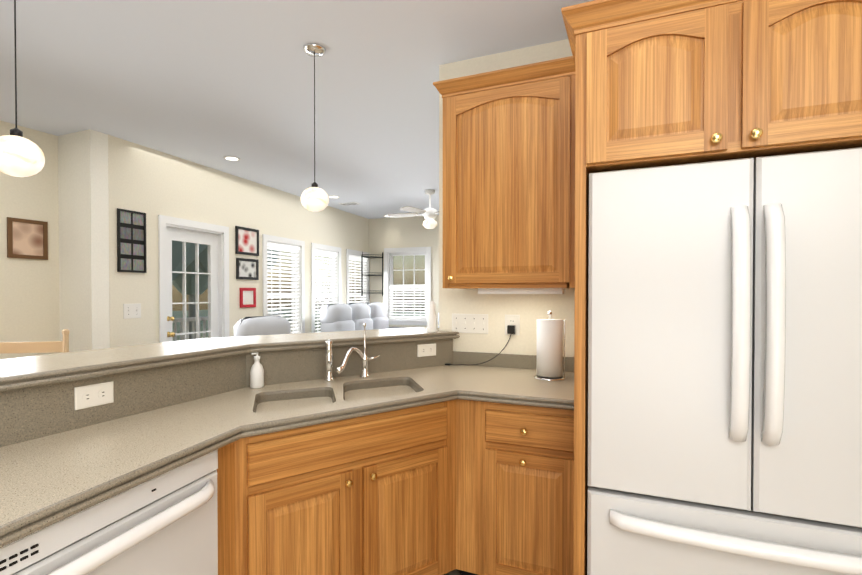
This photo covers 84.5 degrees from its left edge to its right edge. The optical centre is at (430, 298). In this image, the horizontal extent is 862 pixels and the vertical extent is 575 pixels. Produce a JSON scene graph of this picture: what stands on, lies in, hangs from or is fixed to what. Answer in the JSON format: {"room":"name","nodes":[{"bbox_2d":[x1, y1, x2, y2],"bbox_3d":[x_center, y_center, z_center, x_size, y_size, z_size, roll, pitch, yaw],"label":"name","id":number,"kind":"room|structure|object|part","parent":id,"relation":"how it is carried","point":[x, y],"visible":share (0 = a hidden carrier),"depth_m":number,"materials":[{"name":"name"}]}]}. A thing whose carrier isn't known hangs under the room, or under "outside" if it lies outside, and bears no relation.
{"room":"kitchen","nodes":[
{"label":"kitchen","id":0,"kind":"room"},
{"bbox_2d":[0,120,59,358],"bbox_3d":[-4.493,-0.039,1.636,0.150,2.740,5.680,0,1,23],"label":"wall","id":1,"kind":"structure","parent":0,"point":[29,302],"depth_m":4.02,"materials":[{"name":"paint"}]},
{"bbox_2d":[7,217,47,259],"bbox_3d":[-3.390,-0.501,3.988,0.018,0.328,0.283,0,1,23],"label":"framed picture","id":2,"kind":"object","parent":1,"relation":"attached to","point":[27,239],"visible":0.96,"depth_m":3.98,"materials":[{"name":"brown wood"}]},
{"bbox_2d":[58,129,109,352],"bbox_3d":[-3.139,-0.072,4.226,0.600,2.740,0.149,0,1,23],"label":"wall","id":3,"kind":"structure","parent":0,"point":[83,202],"depth_m":4.11,"materials":[{"name":"beige paint"}]},
{"bbox_2d":[108,135,368,347],"bbox_3d":[-2.048,-0.102,6.647,0.150,2.740,5.180,0,1,19],"label":"wall","id":4,"kind":"structure","parent":0,"point":[152,184],"depth_m":5.07,"materials":[{"name":"paint"}]},
{"bbox_2d":[117,208,146,272],"bbox_3d":[-2.753,-0.527,4.367,0.018,0.566,0.276,0,1,19],"label":"collage","id":5,"kind":"object","parent":4,"relation":"attached to","point":[131,241],"visible":0.98,"depth_m":4.36,"materials":[{"name":"black wood"}]},
{"bbox_2d":[123,303,140,318],"bbox_3d":[-2.754,0.112,4.379,0.016,0.136,0.173,0,1,19],"label":"light switch","id":6,"kind":"object","parent":4,"relation":"attached to","point":[131,310],"visible":1,"depth_m":4.37,"materials":[{"name":"white plastic"}]},
{"bbox_2d":[235,226,258,255],"bbox_3d":[-2.247,-0.703,5.810,0.018,0.329,0.395,0,1,19],"label":"picture frame","id":7,"kind":"object","parent":4,"relation":"attached to","point":[246,241],"visible":0.92,"depth_m":5.79,"materials":[{"name":"black"}]},
{"bbox_2d":[236,258,258,279],"bbox_3d":[-2.248,-0.364,5.814,0.018,0.253,0.375,0,1,19],"label":"picture frame","id":8,"kind":"object","parent":4,"relation":"attached to","point":[247,269],"visible":0.94,"depth_m":5.81,"materials":[{"name":"black"}]},
{"bbox_2d":[240,288,255,307],"bbox_3d":[-2.247,-0.015,5.820,0.018,0.240,0.267,0,1,19],"label":"framed picture","id":9,"kind":"object","parent":4,"relation":"attached to","point":[247,297],"visible":0.88,"depth_m":5.81,"materials":[{"name":"red wood"}]},
{"bbox_2d":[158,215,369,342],"bbox_3d":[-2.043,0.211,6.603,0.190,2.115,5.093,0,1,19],"label":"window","id":10,"kind":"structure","parent":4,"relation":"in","point":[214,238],"depth_m":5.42,"materials":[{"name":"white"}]},
{"bbox_2d":[167,316,174,336],"bbox_3d":[-2.631,0.283,4.796,0.075,0.212,0.056,0,1,19],"label":"hardware piece","id":11,"kind":"object","parent":10,"relation":"attached to","point":[171,334],"visible":0.98,"depth_m":4.79,"materials":[{"name":"gold metal"}]},
{"bbox_2d":[267,242,299,333],"bbox_3d":[-2.042,-0.123,6.521,0.060,1.233,0.708,0,1,19],"label":"window blinds","id":12,"kind":"object","parent":10,"relation":"attached to","point":[293,248],"depth_m":6.53,"materials":[{"name":"white plastic"}]},
{"bbox_2d":[315,250,336,331],"bbox_3d":[-1.688,-0.124,7.533,0.060,1.259,0.624,0,1,19],"label":"window blinds","id":13,"kind":"object","parent":10,"relation":"attached to","point":[319,253],"depth_m":7.49,"materials":[{"name":"white plastic"}]},
{"bbox_2d":[349,255,367,302],"bbox_3d":[-1.329,-0.350,8.556,0.060,0.832,0.687,0,1,19],"label":"window blinds","id":14,"kind":"object","parent":10,"relation":"attached to","point":[355,258],"depth_m":8.52,"materials":[{"name":"white plastic"}]},
{"bbox_2d":[361,252,383,295],"bbox_3d":[-1.075,-0.456,8.722,0.304,0.810,0.304,0,1,19],"label":"corner shelf","id":15,"kind":"object","parent":4,"relation":"attached to","point":[362,256],"visible":1,"depth_m":8.64,"materials":[{"name":"grey metal"}]},
{"bbox_2d":[0,0,593,218],"bbox_3d":[-0.744,-1.457,3.450,7.600,0.050,12.000,0,1,23],"label":"ceiling","id":16,"kind":"structure","parent":0,"point":[210,83],"depth_m":3.06,"materials":[{"name":"paint"}]},
{"bbox_2d":[0,0,44,176],"bbox_3d":[-1.438,-0.917,1.640,0.154,0.984,0.154,0,1,23],"label":"pendant light","id":17,"kind":"object","parent":16,"relation":"hanging from","point":[20,156],"visible":1,"depth_m":1.62,"materials":[{"name":"white glass"}]},
{"bbox_3d":[-1.438,-0.984,1.639,0.128,0.849,0.128,0,1,23],"label":"cord","id":18,"kind":"part","parent":17,"relation":"part of","materials":[{"name":"black plastic"}]},
{"bbox_3d":[-1.438,-0.494,1.645,0.154,0.139,0.154,0,1,23],"label":"lamp shade","id":19,"kind":"part","parent":17,"relation":"part of","materials":[{"name":"white glass"}]},
{"bbox_2d":[223,156,239,160],"bbox_3d":[-2.055,-1.447,4.892,0.167,0.005,0.167,0,1,11],"label":"recessed light","id":20,"kind":"object","parent":16,"relation":"in","point":[231,158],"depth_m":4.88,"materials":[{"name":"white"}]},
{"bbox_2d":[301,43,328,211],"bbox_3d":[-0.664,-0.960,2.704,0.158,0.924,0.158,0,1,23],"label":"pendant light","id":21,"kind":"object","parent":16,"relation":"hanging from","point":[314,198],"visible":1,"depth_m":2.67,"materials":[{"name":"white glass"}]},
{"bbox_3d":[-0.664,-1.028,2.703,0.128,0.789,0.128,0,1,23],"label":"cord","id":22,"kind":"part","parent":21,"relation":"part of","materials":[{"name":"black plastic"}]},
{"bbox_3d":[-0.664,-0.568,2.709,0.158,0.139,0.158,0,1,23],"label":"lamp shade","id":23,"kind":"part","parent":21,"relation":"part of","materials":[{"name":"white glass"}]},
{"bbox_2d":[338,202,359,205],"bbox_3d":[-1.270,-1.476,7.371,0.300,0.009,0.160,0,1,23],"label":"ceiling vent","id":24,"kind":"object","parent":16,"relation":"in","point":[351,203],"visible":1,"depth_m":7.33,"materials":[{"name":"white metal"}]},
{"bbox_2d":[388,189,438,228],"bbox_3d":[-0.046,-1.212,6.423,1.146,0.514,1.158,0,1,23],"label":"room ceiling fan","id":25,"kind":"object","parent":16,"relation":"hanging from","point":[429,214],"visible":0.9,"depth_m":6.37,"materials":[{"name":"white"}]},
{"bbox_3d":[-0.013,-1.279,6.428,0.200,0.379,0.200,0,1,23],"label":"motor","id":26,"kind":"part","parent":25,"relation":"part of","materials":[{"name":"white metal"}]},
{"bbox_3d":[-0.013,-1.022,6.431,0.200,0.135,0.200,0,1,23],"label":"lamp shade","id":27,"kind":"part","parent":25,"relation":"part of","materials":[{"name":"white glass"}]},
{"bbox_2d":[235,400,455,574],"bbox_3d":[-0.404,0.886,2.031,0.955,0.879,0.548,-1,1,-38],"label":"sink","id":28,"kind":"object","parent":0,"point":[371,492],"depth_m":1.81,"materials":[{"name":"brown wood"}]},
{"bbox_2d":[369,215,438,327],"bbox_3d":[1.874,-0.118,7.938,6.400,2.740,0.150,0,1,19],"label":"wall","id":29,"kind":"structure","parent":0,"point":[403,232],"depth_m":8.71,"materials":[{"name":"paint"}]},
{"bbox_2d":[384,247,430,325],"bbox_3d":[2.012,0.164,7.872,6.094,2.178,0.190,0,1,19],"label":"window","id":30,"kind":"structure","parent":29,"relation":"in","point":[389,253],"depth_m":8.71,"materials":[{"name":"white"}]},
{"bbox_2d":[389,286,425,317],"bbox_3d":[-0.423,0.054,8.695,0.722,0.580,0.060,0,1,19],"label":"window blinds","id":31,"kind":"object","parent":30,"relation":"attached to","point":[407,300],"visible":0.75,"depth_m":8.69,"materials":[{"name":"white plastic"}]},
{"bbox_2d":[364,375,451,406],"bbox_3d":[-0.233,0.489,2.168,0.424,0.170,0.584,0,1,23],"label":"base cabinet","id":32,"kind":"object","parent":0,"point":[406,390],"depth_m":2.23,"materials":[{"name":"stone"}]},
{"bbox_2d":[445,569,460,574],"bbox_3d":[-0.744,1.333,3.485,7.600,0.050,12.000,0,1,23],"label":"floor","id":33,"kind":"structure","parent":0,"point":[456,572],"depth_m":2.29,"materials":[{"name":"tile"}]},
{"bbox_2d":[0,329,69,353],"bbox_3d":[-2.719,0.763,3.057,0.485,1.100,0.460,0,1,-10],"label":"stool","id":34,"kind":"object","parent":33,"relation":"on","point":[37,347],"visible":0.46,"depth_m":3.25,"materials":[{"name":"beige wood"}]},
{"bbox_2d":[0,331,459,547],"bbox_3d":[-0.908,0.795,1.340,0.762,1.080,3.739,0,1,23],"label":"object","id":35,"kind":"structure","parent":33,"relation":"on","point":[74,440],"depth_m":1.58,"materials":[{"name":"stone"}]},
{"bbox_2d":[0,449,217,574],"bbox_3d":[-0.896,0.893,1.186,0.432,0.863,0.659,0,1,15],"label":"dishwasher","id":36,"kind":"object","parent":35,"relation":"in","point":[166,523],"visible":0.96,"depth_m":1.17,"materials":[{"name":"white"}]},
{"bbox_2d":[0,331,443,378],"bbox_3d":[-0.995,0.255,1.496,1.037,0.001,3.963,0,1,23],"label":"countertop","id":37,"kind":"structure","parent":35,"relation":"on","point":[211,346],"depth_m":1.75,"materials":[{"name":"grey stone"}]},
{"bbox_2d":[324,340,333,381],"bbox_3d":[-0.499,0.301,2.321,0.048,0.202,0.048,0,1,23],"label":"sprayer","id":38,"kind":"object","parent":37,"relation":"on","point":[329,361],"visible":1,"depth_m":2.31,"materials":[{"name":"silver metal"}]},
{"bbox_2d":[335,322,379,377],"bbox_3d":[-0.366,0.261,2.381,0.108,0.280,0.260,0,1,23],"label":"faucet","id":39,"kind":"object","parent":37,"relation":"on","point":[365,358],"visible":1,"depth_m":2.41,"materials":[{"name":"silver metal"}]},
{"bbox_2d":[426,301,436,332],"bbox_3d":[0.004,0.103,2.773,0.064,0.185,0.064,0,1,23],"label":"figurine","id":40,"kind":"object","parent":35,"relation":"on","point":[431,321],"visible":1,"depth_m":2.75,"materials":[{"name":"white ceramic"}]},
{"bbox_2d":[234,316,290,336],"bbox_3d":[-1.903,0.731,4.851,0.983,1.120,1.035,0,1,33],"label":"recliner chair","id":41,"kind":"object","parent":33,"relation":"on","point":[259,325],"visible":0.08,"depth_m":4.52,"materials":[{"name":"grey leather"}]},
{"bbox_2d":[320,302,412,331],"bbox_3d":[-0.885,0.663,7.425,1.033,1.190,2.295,0,1,19],"label":"recliner sofa","id":42,"kind":"object","parent":33,"relation":"on","point":[348,317],"visible":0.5,"depth_m":7.24,"materials":[{"name":"grey leather"}]},
{"bbox_2d":[216,363,573,574],"bbox_3d":[-0.507,0.438,1.131,1.458,0.042,3.708,0,1,23],"label":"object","id":43,"kind":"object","parent":33,"relation":"on","point":[461,474],"depth_m":1.95,"materials":[{"name":"brown wood"}]},
{"bbox_2d":[250,352,263,387],"bbox_3d":[-0.793,0.324,2.160,0.060,0.160,0.059,0,1,23],"label":"soap bottle","id":44,"kind":"object","parent":43,"relation":"on","point":[257,375],"visible":1,"depth_m":2.14,"materials":[{"name":"white plastic"}]},
{"bbox_2d":[534,311,564,380],"bbox_3d":[0.597,0.231,2.385,0.156,0.340,0.156,0,1,23],"label":"paper towel","id":45,"kind":"object","parent":43,"relation":"on","point":[549,365],"visible":1,"depth_m":2.33,"materials":[{"name":"white paper"}]},
{"bbox_2d":[520,439,573,574],"bbox_3d":[0.435,0.883,2.273,0.592,0.879,0.610,0,1,23],"label":"base cabinet","id":46,"kind":"object","parent":33,"relation":"on","point":[551,552],"depth_m":1.95,"materials":[{"name":"brown wood"}]},
{"bbox_2d":[561,0,861,574],"bbox_3d":[1.133,0.195,1.834,1.080,2.266,1.126,0,1,23],"label":"cabinet","id":47,"kind":"object","parent":33,"relation":"on","point":[658,83],"visible":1,"depth_m":1.40,"materials":[{"name":"brown wood"}]},
{"bbox_3d":[1.068,-0.899,1.669,1.080,0.074,0.780,0,1,23],"label":"crown","id":48,"kind":"part","parent":47,"relation":"part of","materials":[{"name":"brown wood"}]},
{"bbox_2d":[587,147,861,574],"bbox_3d":[1.073,0.459,1.701,0.912,1.742,0.878,0,1,23],"label":"refrigerator","id":49,"kind":"object","parent":33,"relation":"on","point":[724,367],"visible":1,"depth_m":1.39,"materials":[{"name":"white metal"}]},
{"bbox_2d":[439,39,574,356],"bbox_3d":[1.315,-0.049,2.433,2.700,2.740,0.120,0,1,23],"label":"wall","id":50,"kind":"structure","parent":0,"point":[530,309],"depth_m":2.74,"materials":[{"name":"paint"}]},
{"bbox_2d":[452,314,487,333],"bbox_3d":[0.233,0.148,2.824,0.219,0.113,0.017,0,1,23],"label":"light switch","id":51,"kind":"object","parent":50,"relation":"attached to","point":[471,323],"depth_m":2.83,"materials":[{"name":"white plastic"}]},
{"bbox_2d":[433,56,574,293],"bbox_3d":[0.447,-0.589,2.531,0.802,1.125,0.366,0,1,23],"label":"upper cabinet","id":52,"kind":"object","parent":50,"relation":"attached to","point":[508,180],"visible":0.94,"depth_m":2.39,"materials":[{"name":"brown wood"}]},
{"bbox_3d":[0.449,-1.115,2.528,0.802,0.073,0.358,0,1,23],"label":"cabinet crown","id":53,"kind":"part","parent":52,"relation":"part of","materials":[{"name":"brown wood"}]},
{"bbox_2d":[505,314,519,334],"bbox_3d":[0.467,0.150,2.729,0.086,0.118,0.008,0,1,23],"label":"outlet","id":54,"kind":"object","parent":50,"relation":"attached to","point":[509,319],"depth_m":2.72,"materials":[{"name":"white plastic"}]},
{"bbox_2d":[445,325,514,365],"bbox_3d":[0.281,0.274,2.772,0.419,0.244,0.040,0,1,19],"label":"cord","id":55,"kind":"object","parent":54,"relation":"attached to","point":[510,329],"visible":1,"depth_m":2.71,"materials":[{"name":"black plastic"}]},
{"bbox_2d":[460,352,573,370],"bbox_3d":[0.502,0.359,2.709,0.818,0.079,0.017,0,1,23],"label":"backsplash","id":56,"kind":"structure","parent":50,"relation":"attached to","point":[471,358],"depth_m":2.74,"materials":[{"name":"grey stone"}]},
{"label":"outside","id":57,"kind":"structure","parent":0,"visible":0},
{"bbox_2d":[172,309,424,340],"bbox_3d":[-7.126,1.621,8.399,60.000,0.050,70.000,0,1,23],"label":"ground","id":58,"kind":"structure","parent":57,"point":[177,314],"depth_m":35.65,"materials":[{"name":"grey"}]},
{"bbox_2d":[172,241,278,339],"bbox_3d":[-9.220,-2.504,10.817,7.439,8.038,17.477,0,1,19],"label":"trees","id":59,"kind":"object","parent":58,"relation":"on","point":[189,266],"depth_m":14.99,"materials":[{"name":"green plant"}]},
{"bbox_2d":[172,313,282,340],"bbox_3d":[-3.119,0.111,7.236,2.240,2.900,5.480,0,1,19],"label":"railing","id":60,"kind":"object","parent":58,"relation":"on","point":[187,325],"depth_m":7.87,"materials":[{"name":"white"}]}
]}

